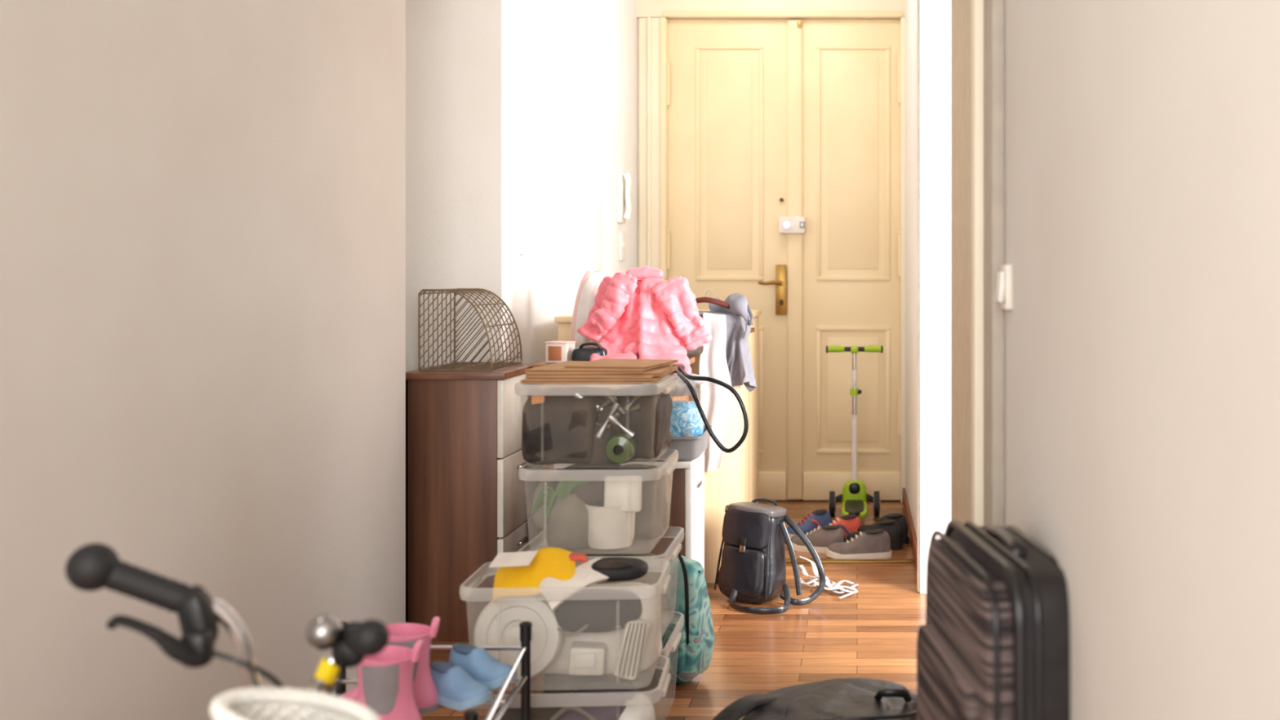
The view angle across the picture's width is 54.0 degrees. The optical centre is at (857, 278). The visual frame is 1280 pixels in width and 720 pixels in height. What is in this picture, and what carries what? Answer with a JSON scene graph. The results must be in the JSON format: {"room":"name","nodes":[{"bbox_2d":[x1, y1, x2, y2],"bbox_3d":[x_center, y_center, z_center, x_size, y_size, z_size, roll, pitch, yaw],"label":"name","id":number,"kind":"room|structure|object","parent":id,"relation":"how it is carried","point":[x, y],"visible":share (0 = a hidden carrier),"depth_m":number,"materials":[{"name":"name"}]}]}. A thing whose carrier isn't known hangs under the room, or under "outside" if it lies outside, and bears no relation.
{"room":"apartment entrance hallway","nodes":[
{"label":"apartment entrance hallway","id":0,"kind":"room"},
{"bbox_2d":[0,0,405,719],"bbox_3d":[-1.550,-0.380,1.012,0.500,2.900,5.025,0,0,0],"label":"wall","id":1,"kind":"structure","parent":0,"point":[202,202],"depth_m":2.42,"materials":[{"name":"beige paint"}]},
{"bbox_2d":[405,0,502,371],"bbox_3d":[-1.384,-0.380,4.027,0.432,2.900,0.015,0,0,0],"label":"wall recess face","id":2,"kind":"object","parent":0,"point":[454,47],"depth_m":4.02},
{"bbox_2d":[502,0,637,549],"bbox_3d":[-1.425,-0.380,4.980,0.750,2.900,1.900,0,0,0],"label":"wall","id":3,"kind":"structure","parent":0,"point":[561,58],"depth_m":4.58,"materials":[{"name":"white paint"}]},
{"bbox_2d":[580,108,602,271],"bbox_3d":[-1.089,-0.355,5.049,0.030,0.650,0.280,0,0,3],"label":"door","id":4,"kind":"structure","parent":3,"relation":"in","point":[591,124],"depth_m":4.98,"materials":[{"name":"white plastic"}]},
{"bbox_2d":[618,231,625,261],"bbox_3d":[-1.063,-0.145,5.559,0.018,0.130,0.080,0,0,3],"label":"light switch","id":5,"kind":"object","parent":3,"relation":"attached to","point":[621,234],"visible":1,"depth_m":5.53,"materials":[{"name":"white plastic"}]},
{"bbox_2d":[617,168,631,223],"bbox_3d":[-1.046,-0.370,5.529,0.061,0.240,0.090,0,0,0],"label":"phone","id":6,"kind":"object","parent":3,"relation":"attached to","point":[624,179],"visible":1,"depth_m":5.50,"materials":[{"name":"white plastic"}]},
{"bbox_2d":[420,499,925,719],"bbox_3d":[0.400,1.120,2.300,4.400,0.100,7.600,0,0,0],"label":"floor","id":7,"kind":"structure","parent":0,"point":[871,632],"depth_m":3.62,"materials":[{"name":"laminate"}]},
{"bbox_2d":[65,542,389,719],"bbox_3d":[-0.788,0.693,1.351,0.359,0.755,0.927,0,0,24],"label":"bicycle","id":8,"kind":"object","parent":7,"relation":"on","point":[93,566],"visible":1,"depth_m":1.48,"materials":[{"name":"black rubber"}]},
{"bbox_2d":[332,621,532,719],"bbox_3d":[-0.838,0.874,2.250,0.390,0.392,0.365,0,0,0],"label":"shoe rack","id":9,"kind":"object","parent":7,"relation":"on","point":[523,683],"visible":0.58,"depth_m":2.41,"materials":[{"name":"black plastic"}]},
{"bbox_2d":[354,639,423,719],"bbox_3d":[-0.860,0.723,2.149,0.192,0.169,0.102,0,0,0],"label":"rubber boot","id":10,"kind":"object","parent":9,"relation":"on","point":[384,678],"visible":0.8,"depth_m":2.12,"materials":[{"name":"pink rubber"}]},
{"bbox_2d":[339,616,440,715],"bbox_3d":[-0.870,0.715,2.261,0.190,0.169,0.107,0,0,0],"label":"rubber boot","id":11,"kind":"object","parent":9,"relation":"on","point":[424,690],"visible":0.41,"depth_m":2.25,"materials":[{"name":"pink rubber"}]},
{"bbox_2d":[430,661,493,711],"bbox_3d":[-0.746,0.757,2.284,0.151,0.064,0.068,0,0,28],"label":"shoe","id":12,"kind":"object","parent":9,"relation":"on","point":[457,690],"visible":0.94,"depth_m":2.26,"materials":[{"name":"fabric"}]},
{"bbox_2d":[448,643,516,689],"bbox_3d":[-0.728,0.748,2.372,0.151,0.067,0.068,0,0,23],"label":"shoe","id":13,"kind":"object","parent":9,"relation":"on","point":[482,667],"visible":0.82,"depth_m":2.35,"materials":[{"name":"fabric"}]},
{"bbox_2d":[405,363,536,640],"bbox_3d":[-1.188,0.674,3.800,0.315,0.792,0.400,0,0,0],"label":"dresser","id":14,"kind":"object","parent":7,"relation":"on","point":[468,504],"visible":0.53,"depth_m":3.61,"materials":[{"name":"brown wood"}]},
{"bbox_2d":[417,288,522,371],"bbox_3d":[-1.192,0.154,3.795,0.221,0.244,0.325,0,0,0],"label":"wire basket","id":15,"kind":"object","parent":14,"relation":"on","point":[471,366],"visible":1,"depth_m":3.75,"materials":[{"name":"brown metal"}]},
{"bbox_2d":[469,655,671,719],"bbox_3d":[-0.622,0.962,2.645,0.425,0.213,0.261,0,0,-3],"label":"storage box","id":16,"kind":"object","parent":7,"relation":"on","point":[599,700],"visible":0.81,"depth_m":2.58,"materials":[{"name":"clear plastic"}]},
{"bbox_2d":[459,558,671,679],"bbox_3d":[-0.622,0.748,2.645,0.425,0.225,0.261,0,0,-3],"label":"storage box","id":17,"kind":"object","parent":16,"relation":"on","point":[601,628],"visible":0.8,"depth_m":2.57,"materials":[{"name":"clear plastic"}]},
{"bbox_2d":[492,546,575,602],"bbox_3d":[-0.687,0.630,2.622,0.173,0.088,0.149,0,0,-9],"label":"cloth","id":18,"kind":"object","parent":17,"relation":"on","point":[549,562],"visible":0.77,"depth_m":2.59,"materials":[{"name":"yellow fabric"}]},
{"bbox_2d":[488,551,537,567],"bbox_3d":[-0.725,0.592,2.585,0.086,0.024,0.059,0,0,4],"label":"paper sheet","id":19,"kind":"object","parent":18,"relation":"on","point":[513,558],"visible":1,"depth_m":2.58,"materials":[{"name":"white paper"}]},
{"bbox_2d":[539,557,609,611],"bbox_3d":[-0.598,0.646,2.594,0.152,0.081,0.110,0,0,-32],"label":"cloth","id":20,"kind":"object","parent":17,"relation":"on","point":[584,575],"visible":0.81,"depth_m":2.56,"materials":[{"name":"fabric"}]},
{"bbox_2d":[568,552,587,562],"bbox_3d":[-0.638,0.617,2.659,0.102,0.041,0.073,0,0,-12],"label":"cloth","id":21,"kind":"object","parent":17,"relation":"on","point":[574,557],"visible":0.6,"depth_m":2.64,"materials":[{"name":"red fabric"}]},
{"bbox_2d":[591,556,648,582],"bbox_3d":[-0.511,0.623,2.629,0.122,0.045,0.108,0,0,0],"label":"slipper","id":22,"kind":"object","parent":17,"relation":"on","point":[617,568],"visible":0.98,"depth_m":2.59,"materials":[{"name":"rubber"}]},
{"bbox_2d":[542,611,684,706],"bbox_3d":[-0.616,0.962,2.970,0.365,0.213,0.350,0,0,0],"label":"storage box","id":23,"kind":"object","parent":7,"relation":"on","point":[647,679],"visible":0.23,"depth_m":2.86,"materials":[{"name":"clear plastic"}]},
{"bbox_2d":[517,526,684,622],"bbox_3d":[-0.616,0.745,2.970,0.365,0.218,0.350,0,0,0],"label":"storage box","id":24,"kind":"object","parent":23,"relation":"on","point":[673,549],"visible":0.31,"depth_m":2.98,"materials":[{"name":"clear plastic"}]},
{"bbox_2d":[518,448,678,549],"bbox_3d":[-0.618,0.540,2.970,0.339,0.206,0.350,0,0,0],"label":"storage box","id":25,"kind":"object","parent":24,"relation":"on","point":[610,506],"visible":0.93,"depth_m":2.84,"materials":[{"name":"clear plastic"}]},
{"bbox_2d":[514,373,677,466],"bbox_3d":[-0.621,0.343,2.965,0.346,0.204,0.350,0,0,0],"label":"storage box","id":26,"kind":"object","parent":25,"relation":"on","point":[589,426],"visible":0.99,"depth_m":2.82,"materials":[{"name":"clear plastic"}]},
{"bbox_2d":[520,358,679,383],"bbox_3d":[-0.619,0.222,2.978,0.335,0.034,0.376,0,0,0],"label":"flattened cardboard","id":27,"kind":"object","parent":26,"relation":"on","point":[605,370],"visible":1,"depth_m":2.84,"materials":[{"name":"brown cardboard"}]},
{"bbox_2d":[532,356,695,548],"bbox_3d":[-0.790,0.670,4.039,0.460,0.800,0.393,0,0,0],"label":"chest","id":28,"kind":"object","parent":7,"relation":"on","point":[544,474],"visible":0.02,"depth_m":3.86,"materials":[{"name":"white wood"}]},
{"bbox_2d":[544,341,576,363],"bbox_3d":[-0.945,0.234,3.898,0.078,0.067,0.066,0,0,14],"label":"gift box","id":29,"kind":"object","parent":28,"relation":"on","point":[556,352],"visible":0.94,"depth_m":3.87,"materials":[{"name":"white paper"}]},
{"bbox_2d":[571,342,607,360],"bbox_3d":[-0.845,0.237,3.872,0.113,0.074,0.054,0,0,0],"label":"handbag","id":30,"kind":"object","parent":28,"relation":"on","point":[581,353],"visible":0.62,"depth_m":3.85,"materials":[{"name":"leather"}]},
{"bbox_2d":[577,266,712,373],"bbox_3d":[-0.680,0.141,3.920,0.435,0.364,0.228,0,0,0],"label":"puffer jacket","id":31,"kind":"object","parent":28,"relation":"on","point":[637,313],"visible":0.9,"depth_m":3.92,"materials":[{"name":"fabric"}]},
{"bbox_2d":[684,343,703,358],"bbox_3d":[-0.690,0.169,4.083,0.355,0.307,0.229,0,0,0],"label":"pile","id":32,"kind":"object","parent":28,"relation":"on","point":[691,353],"visible":0.05,"depth_m":4.01,"materials":[{"name":"fabric"}]},
{"bbox_2d":[553,451,704,573],"bbox_3d":[-0.666,0.797,3.650,0.397,0.546,0.320,0,0,0],"label":"cabinet","id":33,"kind":"object","parent":7,"relation":"on","point":[686,481],"visible":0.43,"depth_m":3.50,"materials":[{"name":"white wood"}]},
{"bbox_2d":[638,425,711,460],"bbox_3d":[-0.630,0.486,3.620,0.375,0.072,0.275,0,0,0],"label":"tray","id":34,"kind":"object","parent":33,"relation":"on","point":[689,448],"visible":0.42,"depth_m":3.49,"materials":[{"name":"plastic"}]},
{"bbox_2d":[670,400,703,436],"bbox_3d":[-0.630,0.411,3.620,0.365,0.194,0.260,0,0,0],"label":"plastic tub","id":35,"kind":"object","parent":34,"relation":"on","point":[686,420],"visible":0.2,"depth_m":3.52,"materials":[{"name":"blue plastic"}]},
{"bbox_2d":[653,372,705,396],"bbox_3d":[-0.557,0.302,3.591,0.226,0.066,0.288,0,0,0],"label":"bundle","id":36,"kind":"object","parent":35,"relation":"on","point":[682,388],"visible":0.22,"depth_m":3.45,"materials":[{"name":"fabric"}]},
{"bbox_2d":[671,363,748,453],"bbox_3d":[-0.468,0.370,3.516,0.105,0.236,0.379,0,0,-42],"label":"cable","id":37,"kind":"object","parent":35,"relation":"in","point":[683,375],"visible":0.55,"depth_m":3.43,"materials":[{"name":"black rubber"}]},
{"bbox_2d":[554,310,761,582],"bbox_3d":[-0.730,0.602,4.730,0.660,0.937,0.890,0,0,0],"label":"cabinet","id":38,"kind":"object","parent":7,"relation":"on","point":[737,477],"visible":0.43,"depth_m":4.30,"materials":[{"name":"beige wood"}]},
{"bbox_2d":[698,312,732,471],"bbox_3d":[-0.498,0.399,4.291,0.126,0.561,0.090,0,0,0],"label":"towel","id":39,"kind":"object","parent":38,"relation":"hanging from","point":[716,399],"visible":0.84,"depth_m":4.26,"materials":[{"name":"fabric"}]},
{"bbox_2d":[697,311,756,391],"bbox_3d":[-0.465,0.263,4.319,0.297,0.294,0.232,0,0,-30],"label":"t-shirt","id":40,"kind":"object","parent":38,"relation":"on","point":[739,360],"visible":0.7,"depth_m":4.28,"materials":[{"name":"grey fabric"}]},
{"bbox_2d":[695,288,729,309],"bbox_3d":[-0.519,0.075,4.292,0.165,0.073,0.025,0,0,2],"label":"wooden hanger","id":41,"kind":"object","parent":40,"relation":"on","point":[700,300],"visible":0.86,"depth_m":4.28,"materials":[{"name":"brown wood"}]},
{"bbox_2d":[708,293,752,338],"bbox_3d":[-0.426,0.131,4.308,0.201,0.159,0.088,0,0,37],"label":"hood","id":42,"kind":"object","parent":38,"relation":"on","point":[738,303],"visible":0.88,"depth_m":4.26,"materials":[{"name":"grey fabric"}]},
{"bbox_2d":[657,553,715,683],"bbox_3d":[-0.477,0.894,3.261,0.179,0.351,0.142,0,0,25],"label":"floral bag","id":43,"kind":"object","parent":7,"relation":"on","point":[693,654],"visible":0.6,"depth_m":3.21,"materials":[{"name":"fabric"}]},
{"bbox_2d":[714,497,826,613],"bbox_3d":[-0.315,0.908,4.024,0.351,0.326,0.241,0,0,29],"label":"leather backpack","id":44,"kind":"object","parent":7,"relation":"on","point":[753,569],"visible":1,"depth_m":4.02,"materials":[{"name":"leather"}]},
{"bbox_2d":[786,509,831,538],"bbox_3d":[-0.200,1.016,5.051,0.229,0.108,0.091,0,0,-36],"label":"shoe","id":45,"kind":"object","parent":7,"relation":"on","point":[821,517],"visible":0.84,"depth_m":5.04,"materials":[{"name":"blue fabric"}]},
{"bbox_2d":[711,677,916,719],"bbox_3d":[-0.115,0.953,2.523,0.560,0.246,0.428,0,0,0],"label":"bag","id":46,"kind":"object","parent":7,"relation":"on","point":[854,698],"visible":0.98,"depth_m":2.53,"materials":[{"name":"fabric"}]},
{"bbox_2d":[790,524,845,553],"bbox_3d":[-0.155,1.019,4.819,0.239,0.102,0.094,0,0,21],"label":"sneaker","id":47,"kind":"object","parent":7,"relation":"on","point":[821,538],"visible":0.86,"depth_m":4.78,"materials":[{"name":"fabric"}]},
{"bbox_2d":[797,555,858,599],"bbox_3d":[-0.102,1.009,4.151,0.216,0.108,0.216,0,0,0],"label":"straps","id":48,"kind":"object","parent":7,"relation":"on","point":[836,585],"visible":0.85,"depth_m":4.16,"materials":[{"name":"fabric"}]},
{"bbox_2d":[812,514,861,537],"bbox_3d":[-0.085,1.018,4.979,0.229,0.104,0.091,0,0,-19],"label":"shoe","id":49,"kind":"object","parent":7,"relation":"on","point":[849,523],"visible":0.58,"depth_m":4.97,"materials":[{"name":"red"}]},
{"bbox_2d":[785,559,915,563],"bbox_3d":[-0.090,1.067,4.620,0.640,0.007,0.040,0,0,0],"label":"threshold strip","id":50,"kind":"object","parent":7,"relation":"on","point":[787,561],"visible":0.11,"depth_m":4.60,"materials":[{"name":"gold metal"}]},
{"bbox_2d":[826,345,883,518],"bbox_3d":[-0.012,0.685,5.359,0.258,0.769,0.431,0,0,0],"label":"scooter","id":51,"kind":"object","parent":7,"relation":"on","point":[854,496],"visible":0.97,"depth_m":5.49,"materials":[{"name":"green plastic"}]},
{"bbox_2d":[826,528,892,559],"bbox_3d":[0.008,1.018,4.694,0.253,0.104,0.102,0,0,0],"label":"sneaker","id":52,"kind":"object","parent":7,"relation":"on","point":[874,544],"visible":1,"depth_m":4.67,"materials":[{"name":"fabric"}]},
{"bbox_2d":[844,520,902,550],"bbox_3d":[0.065,1.014,4.866,0.227,0.113,0.095,0,0,0],"label":"shoe","id":53,"kind":"object","parent":7,"relation":"on","point":[891,527],"visible":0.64,"depth_m":4.83,"materials":[{"name":"fabric"}]},
{"bbox_2d":[857,513,909,544],"bbox_3d":[0.100,1.012,4.981,0.229,0.117,0.091,0,0,14],"label":"shoe","id":54,"kind":"object","parent":7,"relation":"on","point":[900,518],"visible":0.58,"depth_m":4.95,"materials":[{"name":"fabric"}]},
{"bbox_2d":[916,519,1070,719],"bbox_3d":[0.190,0.714,1.730,0.153,0.711,0.437,0,0,-9],"label":"suitcase","id":55,"kind":"object","parent":7,"relation":"on","point":[993,643],"visible":0.96,"depth_m":1.59,"materials":[{"name":"black plastic"}]},
{"bbox_2d":[905,0,1279,719],"bbox_3d":[0.325,-0.380,2.215,0.190,2.900,7.430,0,0,0],"label":"wall","id":56,"kind":"structure","parent":0,"point":[1142,137],"depth_m":1.18,"materials":[{"name":"beige paint"}]},
{"bbox_2d":[902,488,916,570],"bbox_3d":[0.223,1.035,5.080,0.014,0.070,1.560,0,0,0],"label":"baseboard","id":57,"kind":"structure","parent":56,"relation":"attached to","point":[913,537],"depth_m":5.02,"materials":[{"name":"brown wood"}]},
{"bbox_2d":[916,0,924,593],"bbox_3d":[0.218,-0.055,4.225,0.027,2.250,0.150,0,0,0],"label":"trim","id":58,"kind":"structure","parent":56,"relation":"attached to","point":[920,3],"depth_m":4.15,"materials":[{"name":"white paint"}]},
{"bbox_2d":[951,0,983,526],"bbox_3d":[0.239,-0.080,2.743,0.023,2.300,0.715,0,0,0],"label":"trim","id":59,"kind":"structure","parent":56,"relation":"attached to","point":[966,15],"depth_m":2.62,"materials":[{"name":"beige paint"}]},
{"bbox_2d":[983,0,1004,527],"bbox_3d":[0.258,-0.380,2.310,0.024,2.900,0.150,0,0,0],"label":"trim","id":60,"kind":"structure","parent":56,"relation":"attached to","point":[993,10],"depth_m":2.23,"materials":[{"name":"white wood"}]},
{"bbox_2d":[995,263,1012,310],"bbox_3d":[0.259,0.015,2.172,0.024,0.080,0.085,0,0,0],"label":"light switch","id":61,"kind":"object","parent":56,"relation":"attached to","point":[1003,293],"visible":1,"depth_m":2.14,"materials":[{"name":"white plastic"}]},
{"bbox_3d":[0.400,-0.380,6.015,4.400,2.900,0.170,0,0,0],"label":"wall","id":62,"kind":"structure","parent":0,"visible":0},
{"bbox_2d":[636,0,905,502],"bbox_3d":[-0.422,-0.380,5.885,1.315,2.900,0.100,0,0,0],"label":"door frame","id":63,"kind":"structure","parent":62,"relation":"attached to","point":[652,15],"depth_m":5.85,"materials":[{"name":"beige paint"}]},
{"bbox_2d":[666,19,900,500],"bbox_3d":[-0.351,-0.090,5.861,1.126,2.310,0.118,0,0,0],"label":"door","id":64,"kind":"structure","parent":62,"relation":"in","point":[784,135],"depth_m":5.88,"materials":[{"name":"beige paint"}]}
]}

